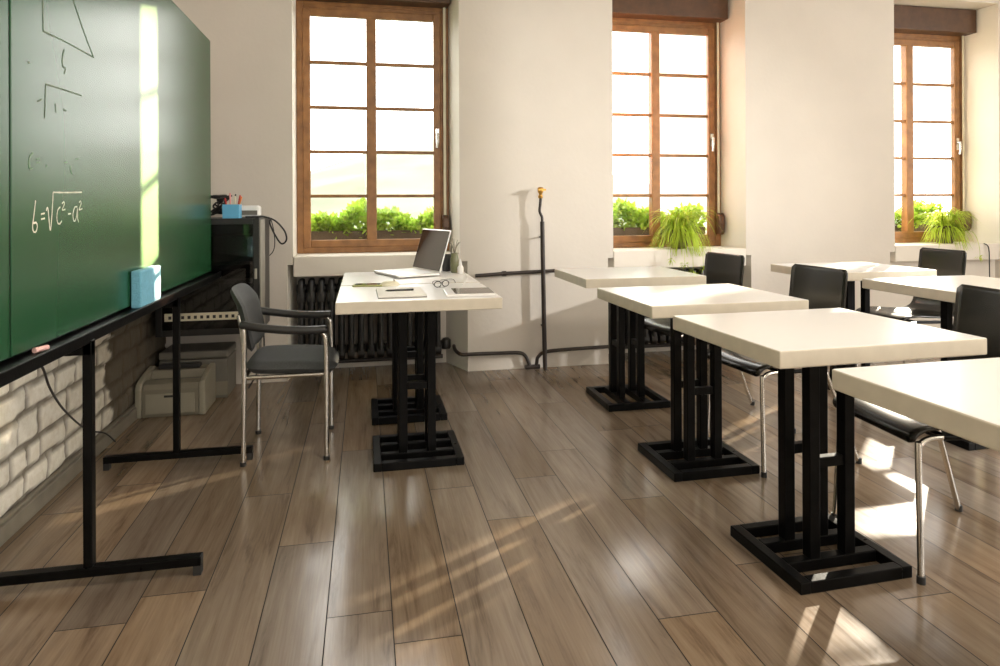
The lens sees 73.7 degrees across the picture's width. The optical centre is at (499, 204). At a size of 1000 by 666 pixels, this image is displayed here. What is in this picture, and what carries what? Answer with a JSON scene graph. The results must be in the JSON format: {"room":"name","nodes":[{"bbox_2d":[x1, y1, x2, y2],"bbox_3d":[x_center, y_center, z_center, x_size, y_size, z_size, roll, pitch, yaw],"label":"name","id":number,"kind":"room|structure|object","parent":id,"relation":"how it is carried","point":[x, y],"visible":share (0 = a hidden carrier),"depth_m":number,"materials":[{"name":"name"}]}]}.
{"room":"classroom","nodes":[
{"label":"classroom","id":0,"kind":"room"},
{"bbox_2d":[0,311,165,518],"bbox_3d":[-1.570,-0.443,0.754,0.325,3.300,7.900,0,0,-11],"label":"wall","id":1,"kind":"structure","parent":0,"point":[37,437],"depth_m":2.75,"materials":[{"name":"brick"}]},
{"bbox_2d":[0,403,136,546],"bbox_3d":[-1.734,1.120,2.423,0.028,0.075,3.640,0,0,-11],"label":"baseboard","id":2,"kind":"structure","parent":1,"relation":"attached to","point":[12,521],"depth_m":2.65,"materials":[{"name":"wood"}]},
{"bbox_2d":[0,349,999,665],"bbox_3d":[2.450,1.179,0.975,8.278,0.080,9.059,0,0,-11],"label":"floor","id":3,"kind":"structure","parent":0,"point":[555,541],"depth_m":2.26,"materials":[{"name":"brown wood"}]},
{"bbox_2d":[0,0,252,586],"bbox_3d":[-1.277,0.106,2.215,0.615,2.100,3.348,0,0,-11],"label":"chalkboard","id":4,"kind":"object","parent":3,"relation":"on","point":[105,110],"visible":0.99,"depth_m":2.15,"materials":[{"name":"green glass"}]},
{"bbox_2d":[32,345,49,352],"bbox_3d":[-1.224,0.385,1.778,0.015,0.015,0.042,0,0,9],"label":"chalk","id":5,"kind":"object","parent":4,"relation":"on","point":[44,347],"visible":0.97,"depth_m":1.77,"materials":[{"name":"pink"}]},
{"bbox_2d":[41,366,115,441],"bbox_3d":[-1.570,0.787,2.480,0.077,0.736,1.642,0,0,-24],"label":"power cable","id":6,"kind":"object","parent":4,"relation":"hanging from","point":[42,368],"visible":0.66,"depth_m":2.21,"materials":[{"name":"black rubber"}]},
{"bbox_2d":[0,271,220,387],"bbox_3d":[-1.320,0.388,2.206,0.084,0.064,3.348,0,0,-11],"label":"chalk tray","id":7,"kind":"object","parent":4,"relation":"on","point":[81,330],"depth_m":2.03,"materials":[{"name":"black metal"}]},
{"bbox_2d":[131,265,160,308],"bbox_3d":[-1.397,0.322,2.635,0.037,0.142,0.250,0,0,-11],"label":"sponge","id":8,"kind":"object","parent":4,"relation":"on","point":[145,282],"visible":0.92,"depth_m":2.57,"materials":[{"name":"blue"}]},
{"bbox_2d":[135,361,215,418],"bbox_3d":[-1.823,1.036,3.764,0.356,0.245,0.282,0,0,-11],"label":"printer","id":9,"kind":"object","parent":3,"relation":"on","point":[154,388],"visible":0.93,"depth_m":3.66,"materials":[{"name":"plastic"}]},
{"bbox_2d":[155,377,200,379],"bbox_3d":[-1.823,0.989,3.759,0.240,0.003,0.080,0,0,-11],"label":"tray","id":10,"kind":"object","parent":9,"relation":"on","point":[156,378],"depth_m":3.78,"materials":[{"name":"plastic"}]},
{"bbox_2d":[159,341,235,397],"bbox_3d":[-1.842,1.016,4.085,0.384,0.285,0.274,0,0,-11],"label":"copier","id":11,"kind":"object","parent":3,"relation":"on","point":[223,354],"visible":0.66,"depth_m":3.99,"materials":[{"name":"grey plastic"}]},
{"bbox_2d":[230,283,338,466],"bbox_3d":[-1.019,0.768,3.186,0.484,0.773,0.478,0,0,-11],"label":"armchair","id":12,"kind":"object","parent":3,"relation":"on","point":[278,361],"visible":1,"depth_m":3.01,"materials":[{"name":"silver metal"}]},
{"bbox_2d":[296,277,450,362],"bbox_3d":[-0.861,0.829,4.615,1.046,0.649,0.149,0,0,-11],"label":"radiator","id":13,"kind":"object","parent":3,"relation":"on","point":[311,288],"visible":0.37,"depth_m":4.53,"materials":[{"name":"black metal"}]},
{"bbox_2d":[341,270,477,424],"bbox_3d":[-0.514,0.777,3.708,0.700,0.750,0.648,0,0,-11],"label":"desk","id":14,"kind":"object","parent":3,"relation":"on","point":[384,410],"visible":0.65,"depth_m":3.63,"materials":[{"name":"black metal"}]},
{"bbox_2d":[374,229,450,277],"bbox_3d":[-0.508,0.275,3.844,0.326,0.254,0.360,0,0,-32],"label":"laptop","id":15,"kind":"object","parent":14,"relation":"on","point":[433,243],"visible":1,"depth_m":3.86,"materials":[{"name":"silver metal"}]},
{"bbox_2d":[442,254,450,270],"bbox_3d":[-0.318,0.351,4.022,0.076,0.100,0.076,0,0,-11],"label":"pencil cup","id":16,"kind":"object","parent":14,"relation":"on","point":[446,263],"visible":0.54,"depth_m":3.99,"materials":[{"name":"plastic"}]},
{"bbox_2d":[449,238,459,272],"bbox_3d":[-0.266,0.301,3.925,0.067,0.201,0.062,0,0,-11],"label":"bud vase","id":17,"kind":"object","parent":14,"relation":"on","point":[454,261],"visible":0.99,"depth_m":3.91,"materials":[{"name":"green glass"}]},
{"bbox_2d":[457,259,463,273],"bbox_3d":[-0.229,0.359,3.861,0.036,0.084,0.036,0,0,-11],"label":"glue bottle","id":18,"kind":"object","parent":14,"relation":"on","point":[460,269],"visible":1,"depth_m":3.85,"materials":[{"name":"white plastic"}]},
{"bbox_2d":[335,282,501,471],"bbox_3d":[-0.388,0.777,3.084,0.700,0.750,0.579,0,0,-11],"label":"desk","id":19,"kind":"object","parent":3,"relation":"on","point":[403,450],"visible":0.99,"depth_m":3.00,"materials":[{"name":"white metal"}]},
{"bbox_2d":[352,283,381,286],"bbox_3d":[-0.653,0.398,3.296,0.144,0.010,0.072,0,0,-5],"label":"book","id":20,"kind":"object","parent":19,"relation":"on","point":[356,284],"visible":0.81,"depth_m":3.27,"materials":[{"name":"yellow paper"}]},
{"bbox_2d":[380,279,398,285],"bbox_3d":[-0.547,0.388,3.307,0.100,0.029,0.060,0,0,-26],"label":"computer mouse","id":21,"kind":"object","parent":19,"relation":"on","point":[393,282],"visible":1,"depth_m":3.29,"materials":[{"name":"beige plastic"}]},
{"bbox_2d":[376,287,426,298],"bbox_3d":[-0.449,0.397,3.010,0.210,0.010,0.296,0,0,-12],"label":"notebook","id":22,"kind":"object","parent":19,"relation":"on","point":[418,291],"visible":0.99,"depth_m":2.94,"materials":[{"name":"white paper"}]},
{"bbox_2d":[385,288,413,290],"bbox_3d":[-0.455,0.388,3.019,0.127,0.009,0.010,0,0,-17],"label":"pen","id":23,"kind":"object","parent":22,"relation":"on","point":[411,289],"visible":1,"depth_m":3.02,"materials":[{"name":"plastic"}]},
{"bbox_2d":[432,279,455,287],"bbox_3d":[-0.280,0.382,3.226,0.040,0.038,0.143,0,0,44],"label":"eyeglasses","id":24,"kind":"object","parent":19,"relation":"on","point":[442,279],"visible":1,"depth_m":3.23,"materials":[{"name":"plastic"}]},
{"bbox_2d":[443,287,495,296],"bbox_3d":[-0.140,0.394,2.996,0.216,0.013,0.210,0,0,-9],"label":"tablet","id":25,"kind":"object","parent":19,"relation":"on","point":[453,292],"visible":1,"depth_m":2.94,"materials":[{"name":"silver metal"}]},
{"bbox_2d":[555,266,705,411],"bbox_3d":[0.742,0.772,3.914,0.700,0.750,0.600,0,0,-11],"label":"desk","id":26,"kind":"object","parent":3,"relation":"on","point":[636,388],"visible":1,"depth_m":3.84,"materials":[{"name":"beige laminate"}]},
{"bbox_2d":[608,268,709,349],"bbox_3d":[1.295,0.820,5.051,1.046,0.649,0.149,0,0,-11],"label":"radiator","id":27,"kind":"object","parent":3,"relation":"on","point":[655,339],"visible":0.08,"depth_m":4.96,"materials":[{"name":"black metal"}]},
{"bbox_2d":[645,252,754,405],"bbox_3d":[1.133,0.721,3.915,0.525,0.855,0.441,0,0,-19],"label":"chair","id":28,"kind":"object","parent":3,"relation":"on","point":[719,268],"visible":0.36,"depth_m":3.94,"materials":[{"name":"black leather"}]},
{"bbox_2d":[597,283,808,481],"bbox_3d":[0.871,0.771,2.971,0.700,0.750,0.600,0,0,-12],"label":"desk","id":29,"kind":"object","parent":3,"relation":"on","point":[667,301],"visible":0.99,"depth_m":2.91,"materials":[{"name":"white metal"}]},
{"bbox_2d":[707,264,861,477],"bbox_3d":[1.285,0.720,3.073,0.525,0.855,0.441,0,0,-16],"label":"chair","id":30,"kind":"object","parent":3,"relation":"on","point":[824,287],"visible":0.41,"depth_m":3.05,"materials":[{"name":"black metal"}]},
{"bbox_2d":[673,308,986,594],"bbox_3d":[1.029,0.770,2.177,0.700,0.750,0.600,0,0,-13],"label":"desk","id":31,"kind":"object","parent":3,"relation":"on","point":[811,340],"visible":1,"depth_m":2.11,"materials":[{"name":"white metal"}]},
{"bbox_2d":[771,262,936,391],"bbox_3d":[2.188,0.765,4.176,0.700,0.750,0.600,0,0,-11],"label":"desk","id":32,"kind":"object","parent":3,"relation":"on","point":[857,271],"visible":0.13,"depth_m":4.09,"materials":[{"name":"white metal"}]},
{"bbox_2d":[855,247,966,366],"bbox_3d":[2.628,0.714,4.245,0.525,0.855,0.441,0,0,-11],"label":"chair","id":33,"kind":"object","parent":3,"relation":"on","point":[947,262],"visible":0.45,"depth_m":4.28,"materials":[{"name":"black metal"}]},
{"bbox_2d":[831,284,999,585],"bbox_3d":[1.488,0.719,2.253,0.525,0.855,0.441,0,0,-7],"label":"chair","id":34,"kind":"object","parent":3,"relation":"on","point":[977,308],"visible":0.48,"depth_m":2.29,"materials":[{"name":"black leather"}]},
{"bbox_2d":[832,357,999,451],"bbox_3d":[1.210,0.770,1.397,0.700,0.750,0.600,0,0,-13],"label":"desk","id":35,"kind":"object","parent":3,"relation":"on","point":[960,398],"visible":1,"depth_m":1.44,"materials":[{"name":"white wood"}]},
{"bbox_2d":[862,275,999,450],"bbox_3d":[2.319,0.765,3.305,0.700,0.750,0.600,0,0,-12],"label":"desk","id":36,"kind":"object","parent":3,"relation":"on","point":[943,289],"visible":0.22,"depth_m":3.33,"materials":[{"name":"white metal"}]},
{"bbox_2d":[165,0,999,383],"bbox_3d":[1.501,-0.457,5.176,8.200,3.300,0.450,0,0,-11],"label":"wall","id":37,"kind":"structure","parent":0,"point":[807,86],"depth_m":4.76,"materials":[{"name":"paint"}]},
{"bbox_2d":[155,217,269,336],"bbox_3d":[-1.729,0.420,4.063,0.569,0.675,0.439,0,0,-11],"label":"equipment rack","id":38,"kind":"object","parent":37,"relation":"attached to","point":[239,246],"visible":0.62,"depth_m":3.88,"materials":[{"name":"black metal"}]},
{"bbox_2d":[211,195,231,215],"bbox_3d":[-1.704,0.004,4.076,0.102,0.130,0.110,0,0,44],"label":"cable bundle","id":39,"kind":"object","parent":38,"relation":"on","point":[219,198],"visible":0.77,"depth_m":4.05,"materials":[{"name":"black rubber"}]},
{"bbox_2d":[222,204,241,217],"bbox_3d":[-1.587,0.041,3.954,0.092,0.082,0.092,0,0,-11],"label":"pen holder","id":40,"kind":"object","parent":38,"relation":"on","point":[228,210],"visible":0.98,"depth_m":3.91,"materials":[{"name":"blue plastic"}]},
{"bbox_2d":[242,205,260,217],"bbox_3d":[-1.529,0.044,4.077,0.124,0.075,0.102,0,0,-11],"label":"router","id":41,"kind":"object","parent":38,"relation":"on","point":[252,210],"visible":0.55,"depth_m":4.03,"materials":[{"name":"white plastic"}]},
{"bbox_2d":[248,335,264,388],"bbox_3d":[-1.533,0.957,4.217,0.056,0.394,0.126,0,0,20],"label":"cable","id":42,"kind":"object","parent":38,"relation":"hanging from","point":[264,335],"visible":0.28,"depth_m":4.24,"materials":[{"name":"black rubber"}]},
{"bbox_2d":[245,215,287,244],"bbox_3d":[-1.434,0.162,4.145,0.148,0.191,0.357,0,0,5],"label":"cable loop","id":43,"kind":"object","parent":38,"relation":"hanging from","point":[269,218],"visible":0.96,"depth_m":4.19,"materials":[{"name":"black rubber"}]},
{"bbox_2d":[269,219,274,255],"bbox_3d":[-1.453,0.201,4.153,0.056,0.255,0.204,0,0,5],"label":"cable","id":44,"kind":"object","parent":38,"relation":"hanging from","point":[270,219],"visible":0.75,"depth_m":4.22,"materials":[{"name":"black rubber"}]},
{"bbox_2d":[296,0,449,253],"bbox_3d":[-0.891,-0.640,4.728,1.066,1.962,0.180,0,0,-11],"label":"window","id":45,"kind":"structure","parent":37,"relation":"in","point":[429,11],"depth_m":4.75,"materials":[{"name":"brown wood"}]},
{"bbox_2d":[293,251,458,276],"bbox_3d":[-0.861,0.408,4.690,1.100,0.132,0.444,0,0,-11],"label":"trim","id":46,"kind":"structure","parent":37,"relation":"attached to","point":[304,264],"depth_m":4.44,"materials":[{"name":"white paint"}]},
{"bbox_2d":[475,269,554,277],"bbox_3d":[0.114,0.477,4.632,0.579,0.047,0.036,0,0,-11],"label":"pipe","id":47,"kind":"object","parent":37,"relation":"attached to","point":[502,273],"visible":0.89,"depth_m":4.62,"materials":[{"name":"black metal"}]},
{"bbox_2d":[452,344,608,368],"bbox_3d":[0.219,1.067,4.732,1.103,0.160,0.203,0,0,-11],"label":"pipe","id":48,"kind":"object","parent":37,"relation":"attached to","point":[536,365],"visible":0.98,"depth_m":4.63,"materials":[{"name":"black metal"}]},
{"bbox_2d":[537,187,546,369],"bbox_3d":[0.292,0.515,4.648,0.065,1.268,0.098,0,0,-11],"label":"gas pipe","id":49,"kind":"object","parent":37,"relation":"attached to","point":[540,189],"visible":1,"depth_m":4.62,"materials":[{"name":"black metal"}]},
{"bbox_2d":[612,0,727,247],"bbox_3d":[1.236,-0.649,5.158,1.066,1.962,0.180,0,0,-11],"label":"window","id":50,"kind":"structure","parent":37,"relation":"in","point":[655,18],"depth_m":5.18,"materials":[{"name":"brown wood"}]},
{"bbox_2d":[608,246,745,267],"bbox_3d":[1.266,0.398,5.120,1.101,0.132,0.444,0,0,-11],"label":"windowsill","id":51,"kind":"structure","parent":37,"relation":"attached to","point":[632,256],"depth_m":4.89,"materials":[{"name":"white paint"}]},
{"bbox_2d":[646,204,720,272],"bbox_3d":[1.389,0.265,4.956,0.668,0.530,0.440,0,0,-11],"label":"spider plant","id":52,"kind":"object","parent":51,"relation":"on","point":[680,233],"visible":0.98,"depth_m":4.93,"materials":[{"name":"green plant"}]},
{"bbox_2d":[894,5,976,242],"bbox_3d":[3.490,-0.659,5.614,1.066,1.962,0.180,0,0,-11],"label":"window","id":53,"kind":"structure","parent":37,"relation":"in","point":[914,26],"depth_m":5.65,"materials":[{"name":"brown wood"}]},
{"bbox_2d":[890,241,998,261],"bbox_3d":[3.515,0.389,5.576,1.095,0.132,0.444,0,0,-11],"label":"trim","id":54,"kind":"structure","parent":37,"relation":"attached to","point":[907,251],"depth_m":5.39,"materials":[{"name":"white paint"}]},
{"bbox_2d":[908,207,982,261],"bbox_3d":[3.708,0.248,5.447,0.548,0.447,0.444,0,0,-11],"label":"spider plant","id":55,"kind":"object","parent":54,"relation":"on","point":[946,230],"visible":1,"depth_m":5.45,"materials":[{"name":"green plant"}]},
{"bbox_2d":[984,243,989,276],"bbox_3d":[3.968,0.721,5.425,0.054,0.813,0.027,0,0,-2],"label":"cable","id":56,"kind":"object","parent":37,"relation":"hanging from","point":[984,243],"visible":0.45,"depth_m":5.43,"materials":[{"name":"black rubber"}]},
{"bbox_3d":[-0.951,0.404,5.044,1.010,0.100,0.275,0,0,-11],"label":"trim","id":57,"kind":"structure","parent":37,"relation":"attached to","visible":0},
{"bbox_2d":[311,198,433,239],"bbox_3d":[-0.946,0.148,5.035,1.103,0.413,0.315,0,0,-11],"label":"hedge","id":58,"kind":"object","parent":57,"relation":"on","point":[324,226],"visible":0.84,"depth_m":4.96,"materials":[{"name":"green plant"}]},
{"bbox_3d":[1.176,0.395,5.474,1.010,0.100,0.275,0,0,-11],"label":"trim","id":59,"kind":"structure","parent":37,"relation":"attached to","visible":0},
{"bbox_2d":[613,197,706,235],"bbox_3d":[1.185,0.137,5.476,1.096,0.415,0.310,0,0,-11],"label":"bush","id":60,"kind":"object","parent":59,"relation":"on","point":[632,216],"visible":0.42,"depth_m":5.38,"materials":[{"name":"green plant"}]},
{"bbox_3d":[3.430,0.385,5.930,1.012,0.100,0.275,0,0,-11],"label":"trim","id":61,"kind":"structure","parent":37,"relation":"attached to","visible":0},
{"bbox_2d":[895,199,944,231],"bbox_3d":[3.430,0.130,5.927,1.088,0.410,0.322,0,0,-11],"label":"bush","id":62,"kind":"object","parent":61,"relation":"on","point":[919,208],"visible":0.28,"depth_m":5.89,"materials":[{"name":"green plant"}]},
{"label":"outside","id":63,"kind":"structure","parent":0,"visible":0},
{"bbox_2d":[311,139,949,228],"bbox_3d":[23.877,-1.207,58.448,190.000,5.744,95.000,0,0,-11],"label":"hill","id":64,"kind":"structure","parent":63,"point":[396,173],"depth_m":25.64,"materials":[{"name":"white"}]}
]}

